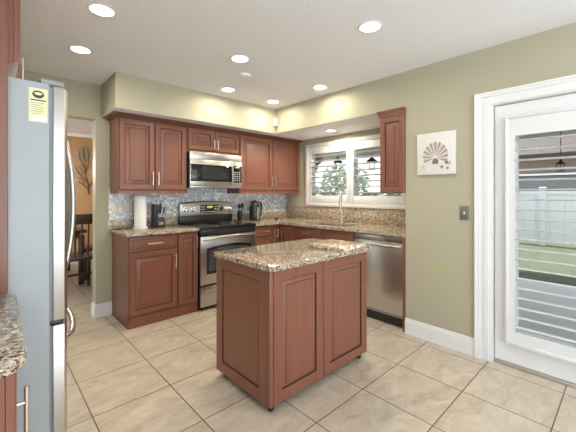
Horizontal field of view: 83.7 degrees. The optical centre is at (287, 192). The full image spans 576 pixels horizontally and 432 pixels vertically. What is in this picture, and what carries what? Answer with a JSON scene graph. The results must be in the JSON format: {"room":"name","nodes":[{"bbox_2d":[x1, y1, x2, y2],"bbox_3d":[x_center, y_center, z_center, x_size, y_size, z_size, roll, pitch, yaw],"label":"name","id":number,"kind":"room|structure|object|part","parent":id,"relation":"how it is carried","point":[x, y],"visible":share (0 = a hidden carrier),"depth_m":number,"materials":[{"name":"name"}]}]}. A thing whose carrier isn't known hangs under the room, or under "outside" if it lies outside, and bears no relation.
{"room":"kitchen","nodes":[
{"label":"kitchen","id":0,"kind":"room"},
{"bbox_2d":[67,136,92,252],"bbox_3d":[-4.786,0.085,5.587,6.620,2.430,0.100,0,0,-43],"label":"wall","id":1,"kind":"structure","parent":0,"point":[84,201],"depth_m":6.27,"materials":[{"name":"paint"}]},
{"bbox_2d":[67,133,92,137],"bbox_3d":[-4.775,-1.105,5.487,6.500,0.050,0.060,0,0,-43],"label":"crown molding","id":2,"kind":"structure","parent":1,"relation":"attached to","point":[68,134],"depth_m":6.17,"materials":[{"name":"white paint"}]},
{"bbox_2d":[73,147,92,193],"bbox_3d":[-3.937,-0.431,6.274,0.486,0.904,0.031,0,0,-43],"label":"metal wall art","id":3,"kind":"object","parent":1,"relation":"attached to","point":[77,179],"visible":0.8,"depth_m":6.24,"materials":[{"name":"brown metal"}]},
{"bbox_2d":[17,69,226,303],"bbox_3d":[-1.633,0.085,3.789,4.280,2.430,0.130,0,0,-43],"label":"wall","id":4,"kind":"structure","parent":0,"point":[83,99],"depth_m":3.38,"materials":[{"name":"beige paint"}]},
{"bbox_2d":[91,301,111,317],"bbox_3d":[-1.995,1.231,3.442,0.167,0.138,0.145,0,0,-43],"label":"baseboard","id":5,"kind":"structure","parent":4,"relation":"attached to","point":[102,309],"depth_m":3.39,"materials":[{"name":"white paint"}]},
{"bbox_2d":[112,203,118,213],"bbox_3d":[-1.863,0.165,3.468,0.072,0.116,0.010,0,0,-43],"label":"light switch","id":6,"kind":"object","parent":4,"relation":"attached to","point":[115,206],"visible":1,"depth_m":3.46,"materials":[{"name":"beige plastic"}]},
{"bbox_2d":[125,202,131,211],"bbox_3d":[-1.766,0.155,3.558,0.072,0.116,0.009,0,0,-43],"label":"wall outlet","id":7,"kind":"object","parent":4,"relation":"attached to","point":[128,205],"visible":1,"depth_m":3.56,"materials":[{"name":"white paint"}]},
{"bbox_2d":[103,111,190,192],"bbox_3d":[-1.537,-0.397,3.530,0.803,0.800,0.400,0,0,-43],"label":"upper cabinet","id":8,"kind":"object","parent":4,"relation":"attached to","point":[148,154],"visible":1,"depth_m":3.41,"materials":[{"name":"brown wood"}]},
{"bbox_3d":[-1.568,-0.399,3.350,0.348,0.723,0.020,0,0,-43],"label":"door","id":9,"kind":"part","parent":8,"relation":"part of","materials":[{"name":"brown wood"}]},
{"bbox_3d":[-1.305,-0.399,3.595,0.354,0.723,0.020,0,0,-43],"label":"door","id":10,"kind":"part","parent":8,"relation":"part of","materials":[{"name":"brown wood"}]},
{"bbox_2d":[108,187,286,229],"bbox_3d":[-0.968,0.170,4.315,2.590,0.460,0.008,0,0,-43],"label":"backsplash","id":11,"kind":"structure","parent":4,"relation":"attached to","point":[271,202],"depth_m":4.07,"materials":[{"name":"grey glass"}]},
{"bbox_2d":[187,123,242,155],"bbox_3d":[-0.979,-0.641,4.051,0.721,0.312,0.400,0,0,-43],"label":"upper cabinet","id":12,"kind":"object","parent":4,"relation":"attached to","point":[200,138],"visible":0.88,"depth_m":3.93,"materials":[{"name":"brown wood"}]},
{"bbox_3d":[-1.034,-0.636,3.847,0.346,0.248,0.020,0,0,-43],"label":"door","id":13,"kind":"part","parent":12,"relation":"part of","materials":[{"name":"brown wood"}]},
{"bbox_2d":[187,151,241,187],"bbox_3d":[-0.968,-0.272,4.039,0.715,0.420,0.408,0,0,-43],"label":"microwave","id":14,"kind":"object","parent":12,"relation":"attached to","point":[204,170],"visible":0.97,"depth_m":3.88,"materials":[{"name":"silver metal"}]},
{"bbox_3d":[-0.920,-0.239,3.881,0.570,0.311,0.028,0,0,-43],"label":"door","id":15,"kind":"part","parent":14,"relation":"part of","materials":[{"name":"silver metal"}]},
{"bbox_3d":[-0.870,-0.072,3.933,0.715,0.020,0.020,0,0,-43],"label":"rail","id":16,"kind":"part","parent":14,"relation":"part of","materials":[{"name":"silver metal"}]},
{"bbox_3d":[-0.700,-0.242,4.044,0.019,0.274,0.048,0,0,-43],"label":"handle","id":17,"kind":"part","parent":14,"relation":"part of","materials":[{"name":"silver metal"}]},
{"bbox_3d":[-0.659,-0.239,4.126,0.144,0.311,0.026,0,0,-43],"label":"control frame","id":18,"kind":"part","parent":14,"relation":"part of","materials":[{"name":"silver metal"}]},
{"bbox_3d":[-0.649,-0.237,4.116,0.132,0.210,0.004,0,0,-43],"label":"keypad panel","id":19,"kind":"part","parent":14,"relation":"part of","materials":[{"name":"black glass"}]},
{"bbox_3d":[-0.773,-0.636,4.090,0.352,0.248,0.020,0,0,-43],"label":"door","id":20,"kind":"part","parent":12,"relation":"part of","materials":[{"name":"brown wood"}]},
{"bbox_2d":[227,131,302,192],"bbox_3d":[-0.305,-0.397,4.679,1.119,0.800,0.400,0,0,-43],"label":"upper cabinet","id":21,"kind":"object","parent":4,"relation":"attached to","point":[270,164],"visible":0.91,"depth_m":4.54,"materials":[{"name":"brown wood"}]},
{"bbox_3d":[-0.429,-0.399,4.412,0.551,0.723,0.020,0,0,-43],"label":"door","id":22,"kind":"part","parent":21,"relation":"part of","materials":[{"name":"brown wood"}]},
{"bbox_3d":[-0.025,-0.399,4.788,0.536,0.723,0.020,0,0,-43],"label":"door","id":23,"kind":"part","parent":21,"relation":"part of","materials":[{"name":"brown wood"}]},
{"bbox_2d":[101,71,405,140],"bbox_3d":[-0.185,-0.965,3.423,2.662,0.330,2.380,0,0,-43],"label":"soffit","id":24,"kind":"structure","parent":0,"point":[352,109],"depth_m":3.51,"materials":[{"name":"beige paint"}]},
{"bbox_2d":[19,0,575,134],"bbox_3d":[-2.300,-1.190,1.821,8.120,0.120,9.000,0,0,-43],"label":"ceiling","id":25,"kind":"structure","parent":0,"point":[292,47],"depth_m":2.32,"materials":[{"name":"white paint"}]},
{"bbox_2d":[68,45,91,53],"bbox_3d":[-1.634,-1.126,2.532,0.160,0.008,0.160,0,0,-43],"label":"recessed light","id":26,"kind":"object","parent":25,"relation":"in","point":[79,49],"visible":1,"depth_m":2.52,"materials":[{"name":"white paint"}]},
{"bbox_2d":[87,2,116,17],"bbox_3d":[-1.149,-1.126,1.986,0.160,0.008,0.160,0,0,-43],"label":"recessed light","id":27,"kind":"object","parent":25,"relation":"in","point":[99,9],"visible":1,"depth_m":1.98,"materials":[{"name":"white paint"}]},
{"bbox_2d":[221,87,234,91],"bbox_3d":[-0.655,-1.126,3.512,0.160,0.008,0.160,0,0,-43],"label":"recessed light","id":28,"kind":"object","parent":25,"relation":"in","point":[225,89],"visible":1,"depth_m":3.50,"materials":[{"name":"white paint"}]},
{"bbox_2d":[230,54,249,62],"bbox_3d":[-0.403,-1.126,2.702,0.160,0.008,0.160,0,0,-43],"label":"recessed light","id":29,"kind":"object","parent":25,"relation":"in","point":[238,58],"visible":1,"depth_m":2.69,"materials":[{"name":"white paint"}]},
{"bbox_2d":[239,73,250,77],"bbox_3d":[-0.409,-1.119,3.078,0.110,0.019,0.110,0,0,-43],"label":"ceiling plate","id":30,"kind":"object","parent":25,"relation":"attached to","point":[242,75],"visible":1,"depth_m":3.05,"materials":[{"name":"white"}]},
{"bbox_2d":[266,100,278,103],"bbox_3d":[-0.185,-1.126,3.971,0.160,0.008,0.160,0,0,-43],"label":"recessed light","id":31,"kind":"object","parent":25,"relation":"in","point":[267,101],"visible":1,"depth_m":3.96,"materials":[{"name":"white paint"}]},
{"bbox_2d":[312,85,326,89],"bbox_3d":[0.341,-1.126,3.429,0.160,0.008,0.160,0,0,-43],"label":"recessed light","id":32,"kind":"object","parent":25,"relation":"in","point":[317,87],"visible":1,"depth_m":3.43,"materials":[{"name":"white paint"}]},
{"bbox_2d":[358,20,381,32],"bbox_3d":[0.557,-1.126,2.183,0.160,0.008,0.160,0,0,-43],"label":"recessed light","id":33,"kind":"object","parent":25,"relation":"in","point":[370,26],"visible":1,"depth_m":2.17,"materials":[{"name":"white paint"}]},
{"bbox_2d":[67,259,575,431],"bbox_3d":[-2.300,1.360,1.821,8.120,0.120,9.000,0,0,-43],"label":"floor","id":34,"kind":"structure","parent":0,"point":[161,376],"depth_m":2.11,"materials":[{"name":"tile"}]},
{"bbox_2d":[0,372,28,431],"bbox_3d":[-1.085,0.858,0.767,0.692,0.881,0.627,0,0,-43],"label":"base cabinet","id":35,"kind":"object","parent":34,"relation":"on","point":[8,385],"visible":0.56,"depth_m":0.76,"materials":[{"name":"brown wood"}]},
{"bbox_3d":[-0.756,0.804,0.870,0.020,0.752,0.296,0,0,-43],"label":"door","id":36,"kind":"part","parent":35,"relation":"part of","materials":[{"name":"brown wood"}]},
{"bbox_2d":[0,294,26,378],"bbox_3d":[-1.072,0.401,0.758,0.695,0.031,0.661,0,0,-43],"label":"countertop","id":37,"kind":"structure","parent":35,"relation":"on","point":[13,352],"depth_m":0.85,"materials":[{"name":"stone"}]},
{"bbox_3d":[-0.655,0.610,0.795,0.026,0.260,0.010,0,0,-43],"label":"handle","id":38,"kind":"part","parent":35,"relation":"part of","materials":[{"name":"silver metal"}]},
{"bbox_2d":[0,77,75,431],"bbox_3d":[-1.522,0.411,1.448,0.949,1.767,0.902,0,0,-43],"label":"refrigerator","id":39,"kind":"object","parent":34,"relation":"on","point":[40,163],"visible":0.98,"depth_m":1.32,"materials":[{"name":"grey metal"}]},
{"bbox_3d":[-1.256,0.882,1.697,0.077,0.655,0.898,0,0,-43],"label":"freezer drawer","id":40,"kind":"part","parent":39,"relation":"part of","materials":[{"name":"silver metal"}]},
{"bbox_3d":[-1.103,0.045,1.532,0.077,0.980,0.447,0,0,-43],"label":"door","id":41,"kind":"part","parent":39,"relation":"part of","materials":[{"name":"silver metal"}]},
{"bbox_3d":[-1.232,0.060,1.767,0.090,0.812,0.026,0,0,-43],"label":"handle","id":42,"kind":"part","parent":39,"relation":"part of","materials":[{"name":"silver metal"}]},
{"bbox_3d":[-1.219,0.645,1.732,0.089,0.023,0.733,0,0,-43],"label":"handle","id":43,"kind":"part","parent":39,"relation":"part of","materials":[{"name":"silver metal"}]},
{"bbox_3d":[-1.185,0.060,1.716,0.090,0.812,0.026,0,0,-43],"label":"handle","id":44,"kind":"part","parent":39,"relation":"part of","materials":[{"name":"silver metal"}]},
{"bbox_2d":[67,226,86,284],"bbox_3d":[-3.618,0.911,4.694,0.950,0.773,1.200,0,0,-43],"label":"dining chair","id":45,"kind":"object","parent":34,"relation":"on","point":[81,264],"visible":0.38,"depth_m":4.55,"materials":[{"name":"brown wood"}]},
{"bbox_3d":[-2.946,0.949,4.582,0.070,0.698,0.070,0,0,-43],"label":"leg","id":46,"kind":"part","parent":45,"relation":"part of","materials":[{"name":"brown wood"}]},
{"bbox_2d":[67,214,92,285],"bbox_3d":[-2.799,0.784,4.233,0.440,1.028,0.491,0,0,-43],"label":"dining chair","id":47,"kind":"object","parent":34,"relation":"on","point":[81,219],"visible":0.44,"depth_m":4.14,"materials":[{"name":"brown wood"}]},
{"bbox_3d":[-2.649,0.335,4.072,0.420,0.130,0.040,0,0,-43],"label":"rail","id":48,"kind":"part","parent":47,"relation":"part of","materials":[{"name":"brown wood"}]},
{"bbox_3d":[-2.816,0.848,4.252,0.440,0.045,0.440,0,0,-43],"label":"seat","id":49,"kind":"part","parent":47,"relation":"part of","materials":[{"name":"brown wood"}]},
{"bbox_3d":[-2.800,1.084,4.520,0.040,0.428,0.040,0,0,-43],"label":"leg","id":50,"kind":"part","parent":47,"relation":"part of","materials":[{"name":"brown wood"}]},
{"bbox_2d":[85,244,92,279],"bbox_3d":[-2.989,0.784,5.075,0.491,1.028,0.440,0,0,-43],"label":"dining chair","id":51,"kind":"object","parent":34,"relation":"on","point":[90,245],"visible":0.04,"depth_m":4.78,"materials":[{"name":"brown wood"}]},
{"bbox_3d":[-3.010,1.084,4.789,0.040,0.428,0.040,0,0,-43],"label":"leg","id":52,"kind":"part","parent":51,"relation":"part of","materials":[{"name":"brown wood"}]},
{"bbox_3d":[-3.007,0.848,5.058,0.440,0.045,0.440,0,0,-43],"label":"seat","id":53,"kind":"part","parent":51,"relation":"part of","materials":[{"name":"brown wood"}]},
{"bbox_2d":[112,233,176,329],"bbox_3d":[-1.512,0.858,3.396,0.486,0.882,0.608,0,0,-43],"label":"base cabinet","id":54,"kind":"object","parent":34,"relation":"on","point":[144,268],"visible":0.96,"depth_m":3.20,"materials":[{"name":"brown wood"}]},
{"bbox_3d":[-1.335,0.496,3.211,0.470,0.137,0.020,0,0,-43],"label":"drawer","id":55,"kind":"part","parent":54,"relation":"part of","materials":[{"name":"brown wood"}]},
{"bbox_3d":[-1.335,0.880,3.211,0.470,0.604,0.020,0,0,-43],"label":"door","id":56,"kind":"part","parent":54,"relation":"part of","materials":[{"name":"brown wood"}]},
{"bbox_2d":[110,217,198,236],"bbox_3d":[-1.436,0.353,3.474,0.738,0.126,0.596,0,0,-43],"label":"countertop","id":57,"kind":"structure","parent":54,"relation":"on","point":[123,227],"depth_m":3.44,"materials":[{"name":"stone"}]},
{"bbox_2d":[132,193,147,228],"bbox_3d":[-1.609,0.191,3.504,0.156,0.388,0.156,0,0,-43],"label":"paper towel holder","id":58,"kind":"object","parent":57,"relation":"on","point":[140,202],"visible":0.94,"depth_m":3.45,"materials":[{"name":"white paper"}]},
{"bbox_2d":[150,204,164,227],"bbox_3d":[-1.470,0.254,3.629,0.124,0.262,0.106,0,0,-43],"label":"knife block","id":59,"kind":"object","parent":57,"relation":"on","point":[156,221],"visible":0.99,"depth_m":3.58,"materials":[{"name":"black plastic"}]},
{"bbox_2d":[177,231,197,316],"bbox_3d":[-1.250,0.858,3.641,0.232,0.882,0.608,0,0,-43],"label":"base cabinet","id":60,"kind":"object","parent":34,"relation":"on","point":[187,242],"visible":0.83,"depth_m":3.44,"materials":[{"name":"brown wood"}]},
{"bbox_2d":[178,201,255,309],"bbox_3d":[-0.850,0.702,3.944,0.754,1.195,0.641,0,0,-43],"label":"range","id":61,"kind":"object","parent":34,"relation":"on","point":[215,235],"visible":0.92,"depth_m":3.76,"materials":[{"name":"silver metal"}]},
{"bbox_3d":[-1.048,0.117,4.156,0.752,0.026,0.060,0,0,-43],"label":"trim","id":62,"kind":"part","parent":61,"relation":"part of","materials":[{"name":"black plastic"}]},
{"bbox_3d":[-0.689,1.145,3.772,0.748,0.220,0.033,0,0,-43],"label":"storage drawer","id":63,"kind":"part","parent":61,"relation":"part of","materials":[{"name":"silver metal"}]},
{"bbox_3d":[-1.013,0.203,4.143,0.260,0.105,0.004,0,0,-43],"label":"control panel","id":64,"kind":"part","parent":61,"relation":"part of","materials":[{"name":"black glass"}]},
{"bbox_2d":[180,221,255,229],"bbox_3d":[-0.852,0.392,3.946,0.754,0.024,0.525,0,0,-43],"label":"cooktop","id":65,"kind":"object","parent":61,"relation":"in","point":[202,225],"depth_m":3.88,"materials":[{"name":"black glass"}]},
{"bbox_3d":[-0.689,0.749,3.772,0.748,0.533,0.033,0,0,-43],"label":"oven door","id":66,"kind":"part","parent":61,"relation":"part of","materials":[{"name":"silver metal"}]},
{"bbox_3d":[-0.659,0.503,3.739,0.705,0.050,0.079,0,0,-43],"label":"handle","id":67,"kind":"part","parent":61,"relation":"part of","materials":[{"name":"silver metal"}]},
{"bbox_2d":[254,225,272,245],"bbox_3d":[-0.491,0.858,4.349,0.310,0.881,0.608,0,0,-43],"label":"base cabinet","id":68,"kind":"object","parent":34,"relation":"on","point":[263,234],"visible":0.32,"depth_m":4.15,"materials":[{"name":"brown wood"}]},
{"bbox_3d":[-0.316,0.496,4.162,0.298,0.137,0.020,0,0,-43],"label":"drawer","id":69,"kind":"part","parent":68,"relation":"part of","materials":[{"name":"brown wood"}]},
{"bbox_3d":[-0.316,0.723,4.162,0.298,0.295,0.020,0,0,-43],"label":"drawer","id":70,"kind":"part","parent":68,"relation":"part of","materials":[{"name":"brown wood"}]},
{"bbox_2d":[273,224,279,242],"bbox_3d":[-0.097,0.858,4.716,0.766,0.881,0.608,0,0,-43],"label":"base cabinet","id":71,"kind":"object","parent":34,"relation":"on","point":[276,228],"visible":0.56,"depth_m":4.31,"materials":[{"name":"brown wood"}]},
{"bbox_2d":[280,224,295,241],"bbox_3d":[0.217,0.858,4.460,0.657,0.881,0.308,0,0,-43],"label":"base cabinet","id":72,"kind":"object","parent":34,"relation":"on","point":[287,232],"visible":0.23,"depth_m":4.22,"materials":[{"name":"brown wood"}]},
{"bbox_2d":[214,238,370,411],"bbox_3d":[0.062,0.859,2.405,1.033,0.881,0.647,0,0,-43],"label":"kitchen island","id":73,"kind":"object","parent":34,"relation":"on","point":[290,314],"visible":0.98,"depth_m":2.10,"materials":[{"name":"brown wood"}]},
{"bbox_3d":[-0.311,0.852,2.089,0.020,0.796,0.560,0,0,-43],"label":"panel","id":74,"kind":"part","parent":73,"relation":"part of","materials":[{"name":"brown wood"}]},
{"bbox_3d":[-0.105,0.852,1.876,0.029,0.796,0.029,0,0,-43],"label":"corner post","id":75,"kind":"part","parent":73,"relation":"part of","materials":[{"name":"brown wood"}]},
{"bbox_3d":[0.073,0.853,2.034,0.442,0.790,0.020,0,0,-43],"label":"door","id":76,"kind":"part","parent":73,"relation":"part of","materials":[{"name":"brown wood"}]},
{"bbox_2d":[308,239,365,251],"bbox_3d":[0.380,0.404,2.503,0.340,0.028,0.310,0,0,45],"label":"cutting board","id":77,"kind":"object","parent":73,"relation":"on","point":[330,244],"visible":1,"depth_m":2.43,"materials":[{"name":"stone"}]},
{"bbox_3d":[0.427,0.853,2.364,0.512,0.790,0.020,0,0,-43],"label":"door","id":78,"kind":"part","parent":73,"relation":"part of","materials":[{"name":"brown wood"}]},
{"bbox_2d":[295,226,354,241],"bbox_3d":[0.623,0.858,3.997,0.694,0.881,0.918,0,0,-43],"label":"base cabinet","id":79,"kind":"object","parent":34,"relation":"on","point":[301,232],"visible":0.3,"depth_m":3.78,"materials":[{"name":"brown wood"}]},
{"bbox_3d":[0.245,0.496,3.963,0.020,0.137,0.428,0,0,-43],"label":"drawer","id":80,"kind":"part","parent":79,"relation":"part of","materials":[{"name":"brown wood"}]},
{"bbox_2d":[232,205,405,237],"bbox_3d":[0.392,0.305,3.961,1.082,0.221,2.376,0,0,-43],"label":"countertop","id":81,"kind":"structure","parent":79,"relation":"on","point":[388,222],"depth_m":4.16,"materials":[{"name":"stone"}]},
{"bbox_2d":[237,211,242,220],"bbox_3d":[-0.657,0.313,4.392,0.072,0.143,0.072,0,0,-43],"label":"utensil crock","id":82,"kind":"object","parent":81,"relation":"on","point":[239,213],"visible":0.94,"depth_m":4.36,"materials":[{"name":"black plastic"}]},
{"bbox_2d":[249,200,277,220],"bbox_3d":[-0.366,0.238,4.609,0.476,0.292,0.167,0,0,-43],"label":"kettle","id":83,"kind":"object","parent":81,"relation":"on","point":[255,211],"visible":0.98,"depth_m":4.45,"materials":[{"name":"black metal"}]},
{"bbox_2d":[339,191,349,222],"bbox_3d":[0.720,0.179,4.131,0.131,0.412,0.200,0,0,15],"label":"faucet","id":84,"kind":"object","parent":81,"relation":"on","point":[341,196],"visible":1,"depth_m":4.19,"materials":[{"name":"silver metal"}]},
{"bbox_3d":[0.685,0.179,4.146,0.056,0.412,0.190,0,0,15],"label":"spout","id":85,"kind":"part","parent":84,"relation":"part of","materials":[{"name":"silver metal"}]},
{"bbox_3d":[0.553,0.496,3.632,0.020,0.137,0.452,0,0,-43],"label":"drawer","id":86,"kind":"part","parent":79,"relation":"part of","materials":[{"name":"brown wood"}]},
{"bbox_2d":[355,232,402,327],"bbox_3d":[1.110,0.859,3.437,0.688,0.879,0.556,0,0,-43],"label":"dishwasher","id":87,"kind":"object","parent":34,"relation":"on","point":[385,257],"visible":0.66,"depth_m":3.18,"materials":[{"name":"grey metal"}]},
{"bbox_3d":[0.883,0.515,3.225,0.068,0.025,0.505,0,0,-43],"label":"handle","id":88,"kind":"part","parent":87,"relation":"part of","materials":[{"name":"silver metal"}]},
{"bbox_2d":[367,306,402,318],"bbox_3d":[1.144,0.819,3.468,0.597,0.782,0.556,0,0,-43],"label":"panel","id":89,"kind":"object","parent":87,"relation":"in","point":[370,309],"depth_m":3.23,"materials":[{"name":"black plastic"}]},
{"bbox_2d":[403,237,405,331],"bbox_3d":[1.336,0.859,3.240,0.683,0.883,0.032,0,0,-43],"label":"filler panel","id":90,"kind":"object","parent":34,"relation":"on","point":[404,239],"visible":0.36,"depth_m":3.00,"materials":[{"name":"brown wood"}]},
{"bbox_2d":[287,128,398,209],"bbox_3d":[0.792,0.085,4.437,0.150,2.430,2.530,0,0,-43],"label":"wall","id":91,"kind":"structure","parent":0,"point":[299,199],"depth_m":4.91,"materials":[{"name":"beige paint"}]},
{"bbox_2d":[313,149,376,204],"bbox_3d":[0.919,-0.260,4.337,0.060,0.880,1.610,0,0,-43],"label":"window","id":92,"kind":"structure","parent":91,"relation":"attached to","point":[356,154],"depth_m":4.33,"materials":[{"name":"white paint"}]},
{"bbox_2d":[306,134,405,209],"bbox_3d":[0.842,-0.264,4.266,0.069,0.912,1.632,0,0,-43],"label":"plantation shutter","id":93,"kind":"object","parent":91,"relation":"attached to","point":[350,145],"visible":0.77,"depth_m":4.27,"materials":[{"name":"white paint"}]},
{"bbox_3d":[0.575,-0.263,4.549,0.030,0.810,0.749,0,0,-43],"label":"shutter panel","id":94,"kind":"part","parent":93,"relation":"part of","materials":[{"name":"white paint"}]},
{"bbox_3d":[1.097,-0.263,3.990,0.030,0.810,0.774,0,0,-43],"label":"shutter panel","id":95,"kind":"part","parent":93,"relation":"part of","materials":[{"name":"white paint"}]},
{"bbox_2d":[406,22,575,337],"bbox_3d":[2.438,0.085,2.164,0.842,2.430,3.040,0,0,-43],"label":"wall","id":96,"kind":"structure","parent":0,"point":[439,95],"depth_m":2.69,"materials":[{"name":"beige paint"}]},
{"bbox_2d":[377,107,405,192],"bbox_3d":[1.094,-0.399,3.186,0.338,0.798,0.285,0,0,-43],"label":"upper cabinet","id":97,"kind":"object","parent":96,"relation":"attached to","point":[392,121],"visible":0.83,"depth_m":3.06,"materials":[{"name":"brown wood"}]},
{"bbox_2d":[417,130,455,174],"bbox_3d":[1.274,-0.340,2.771,0.032,0.360,0.320,0,0,-43],"label":"picture","id":98,"kind":"object","parent":96,"relation":"attached to","point":[436,152],"visible":1,"depth_m":2.75},
{"bbox_2d":[405,318,473,355],"bbox_3d":[1.286,1.229,2.771,0.015,0.142,0.582,0,0,-43],"label":"baseboard","id":99,"kind":"structure","parent":96,"relation":"attached to","point":[443,337],"depth_m":2.74,"materials":[{"name":"white paint"}]},
{"bbox_2d":[460,206,468,219],"bbox_3d":[1.432,0.162,2.614,0.014,0.116,0.072,0,0,-43],"label":"light switch","id":100,"kind":"object","parent":96,"relation":"attached to","point":[464,210],"visible":1,"depth_m":2.61,"materials":[{"name":"grey metal"}]},
{"bbox_2d":[474,74,575,360],"bbox_3d":[1.854,0.262,2.153,0.028,2.077,1.090,0,0,-43],"label":"trim","id":101,"kind":"structure","parent":96,"relation":"attached to","point":[482,101],"depth_m":2.50,"materials":[{"name":"white paint"}]},
{"bbox_2d":[489,90,575,388],"bbox_3d":[1.913,0.300,2.208,0.165,2.000,0.900,0,0,-43],"label":"door","id":102,"kind":"structure","parent":96,"relation":"in","point":[551,359],"depth_m":2.37,"materials":[{"name":"white paint"}]},
{"bbox_3d":[-1.855,0.085,0.985,0.130,2.430,3.670,0,0,-43],"label":"wall","id":103,"kind":"structure","parent":0,"visible":0},
{"bbox_2d":[8,0,23,78],"bbox_3d":[-1.605,-0.814,1.371,0.738,0.627,0.910,0,0,-43],"label":"upper cabinet","id":104,"kind":"object","parent":103,"relation":"attached to","point":[14,62],"visible":0.56,"depth_m":1.26,"materials":[{"name":"brown wood"}]},
{"bbox_2d":[0,0,7,294],"bbox_3d":[-1.316,-0.372,1.000,0.670,1.511,0.022,0,0,-43],"label":"end panel","id":105,"kind":"object","parent":104,"relation":"attached to","point":[3,3],"visible":1,"depth_m":1.21,"materials":[{"name":"brown wood"}]},
{"bbox_3d":[-1.215,-0.786,1.424,0.020,0.548,0.448,0,0,-43],"label":"door","id":106,"kind":"part","parent":104,"relation":"part of","materials":[{"name":"brown wood"}]},
{"bbox_3d":[-1.328,-0.600,1.588,0.038,0.145,0.010,0,0,-43],"label":"handle","id":107,"kind":"part","parent":104,"relation":"part of","materials":[{"name":"silver metal"}]},
{"bbox_3d":[-12.364,1.540,-11.529,46.190,0.220,80.000,0,0,-43],"label":"soil","id":108,"kind":"object","parent":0,"visible":0},
{"bbox_2d":[519,279,575,343],"bbox_3d":[1.545,1.389,5.543,2.560,0.079,18.000,0,0,-43],"label":"patio slab","id":109,"kind":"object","parent":108,"relation":"on","point":[555,289],"depth_m":3.76,"materials":[{"name":"grey concrete"}]},
{"label":"outside","id":110,"kind":"structure","parent":0,"visible":0},
{"bbox_2d":[519,241,575,285],"bbox_3d":[13.484,1.450,19.411,33.800,0.100,70.000,0,0,-43],"label":"lawn","id":111,"kind":"structure","parent":110,"point":[543,256],"depth_m":6.39,"materials":[{"name":"green plant"}]},
{"bbox_2d":[316,184,337,195],"bbox_3d":[1.246,0.548,12.155,1.815,1.740,1.732,0,0,-11],"label":"shrub","id":112,"kind":"object","parent":111,"relation":"on","point":[318,189],"visible":0.06,"depth_m":11.85,"materials":[{"name":"green plant"}]},
{"bbox_2d":[318,162,369,191],"bbox_3d":[2.908,-0.112,16.675,2.654,3.025,2.800,0,0,-43],"label":"tree","id":113,"kind":"object","parent":111,"relation":"on","point":[338,167],"visible":0.36,"depth_m":16.26,"materials":[{"name":"green plant"}]},
{"bbox_2d":[358,190,377,195],"bbox_3d":[2.664,0.663,11.186,1.371,1.548,1.397,0,0,-43],"label":"shrub","id":114,"kind":"object","parent":111,"relation":"on","point":[362,190],"visible":0.02,"depth_m":11.03,"materials":[{"name":"green plant"}]},
{"bbox_2d":[384,194,400,195],"bbox_3d":[3.557,0.549,9.950,1.466,1.776,1.522,0,0,-43],"label":"shrub","id":115,"kind":"object","parent":111,"relation":"on","point":[384,194],"visible":0.02,"depth_m":9.84,"materials":[{"name":"green plant"}]},
{"bbox_2d":[320,187,575,245],"bbox_3d":[5.764,0.620,9.802,0.150,1.560,18.475,0,0,-43],"label":"fence","id":116,"kind":"object","parent":111,"relation":"on","point":[547,205],"visible":0.22,"depth_m":8.55,"materials":[{"name":"white plastic"}]},
{"bbox_3d":[6.846,0.620,8.640,0.150,1.560,0.150,0,0,-43],"label":"post","id":117,"kind":"part","parent":116,"relation":"part of","materials":[{"name":"white plastic"}]},
{"bbox_2d":[519,136,575,190],"bbox_3d":[16.222,-0.950,10.683,9.900,4.700,14.700,0,0,-43],"label":"house","id":118,"kind":"structure","parent":111,"relation":"on","point":[571,162],"depth_m":12.59,"materials":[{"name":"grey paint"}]},
{"bbox_3d":[8.785,0.205,1.356,0.100,2.390,0.100,0,0,-43],"label":"patio post","id":119,"kind":"object","parent":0,"visible":0},
{"bbox_2d":[318,130,575,159],"bbox_3d":[1.987,-1.065,5.955,3.770,0.150,18.000,0,0,-43],"label":"roof","id":120,"kind":"structure","parent":119,"relation":"on","point":[570,131],"depth_m":7.66,"materials":[{"name":"paint"}]},
{"bbox_2d":[316,154,322,170],"bbox_3d":[0.718,-0.781,8.352,0.504,0.553,0.429,0,0,7],"label":"hanging planter","id":121,"kind":"object","parent":120,"relation":"hanging from","point":[317,158],"visible":0.27,"depth_m":8.28,"materials":[{"name":"green plant"}]},
{"bbox_2d":[333,157,342,169],"bbox_3d":[1.250,-0.805,8.043,0.273,0.508,0.273,0,0,-43],"label":"hanging lantern","id":122,"kind":"object","parent":120,"relation":"hanging from","point":[335,162],"visible":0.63,"depth_m":7.98,"materials":[{"name":"black metal"}]},
{"bbox_2d":[366,155,376,167],"bbox_3d":[1.912,-0.792,7.334,0.260,0.534,0.260,0,0,-43],"label":"hanging lantern","id":123,"kind":"object","parent":120,"relation":"hanging from","point":[369,159],"visible":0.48,"depth_m":7.28,"materials":[{"name":"black metal"}]},
{"bbox_2d":[554,131,566,171],"bbox_3d":[4.494,-0.706,5.298,0.161,0.706,0.161,0,0,-43],"label":"hanging lantern","id":124,"kind":"object","parent":120,"relation":"hanging from","point":[560,162],"visible":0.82,"depth_m":5.29,"materials":[{"name":"black metal"}]}
]}

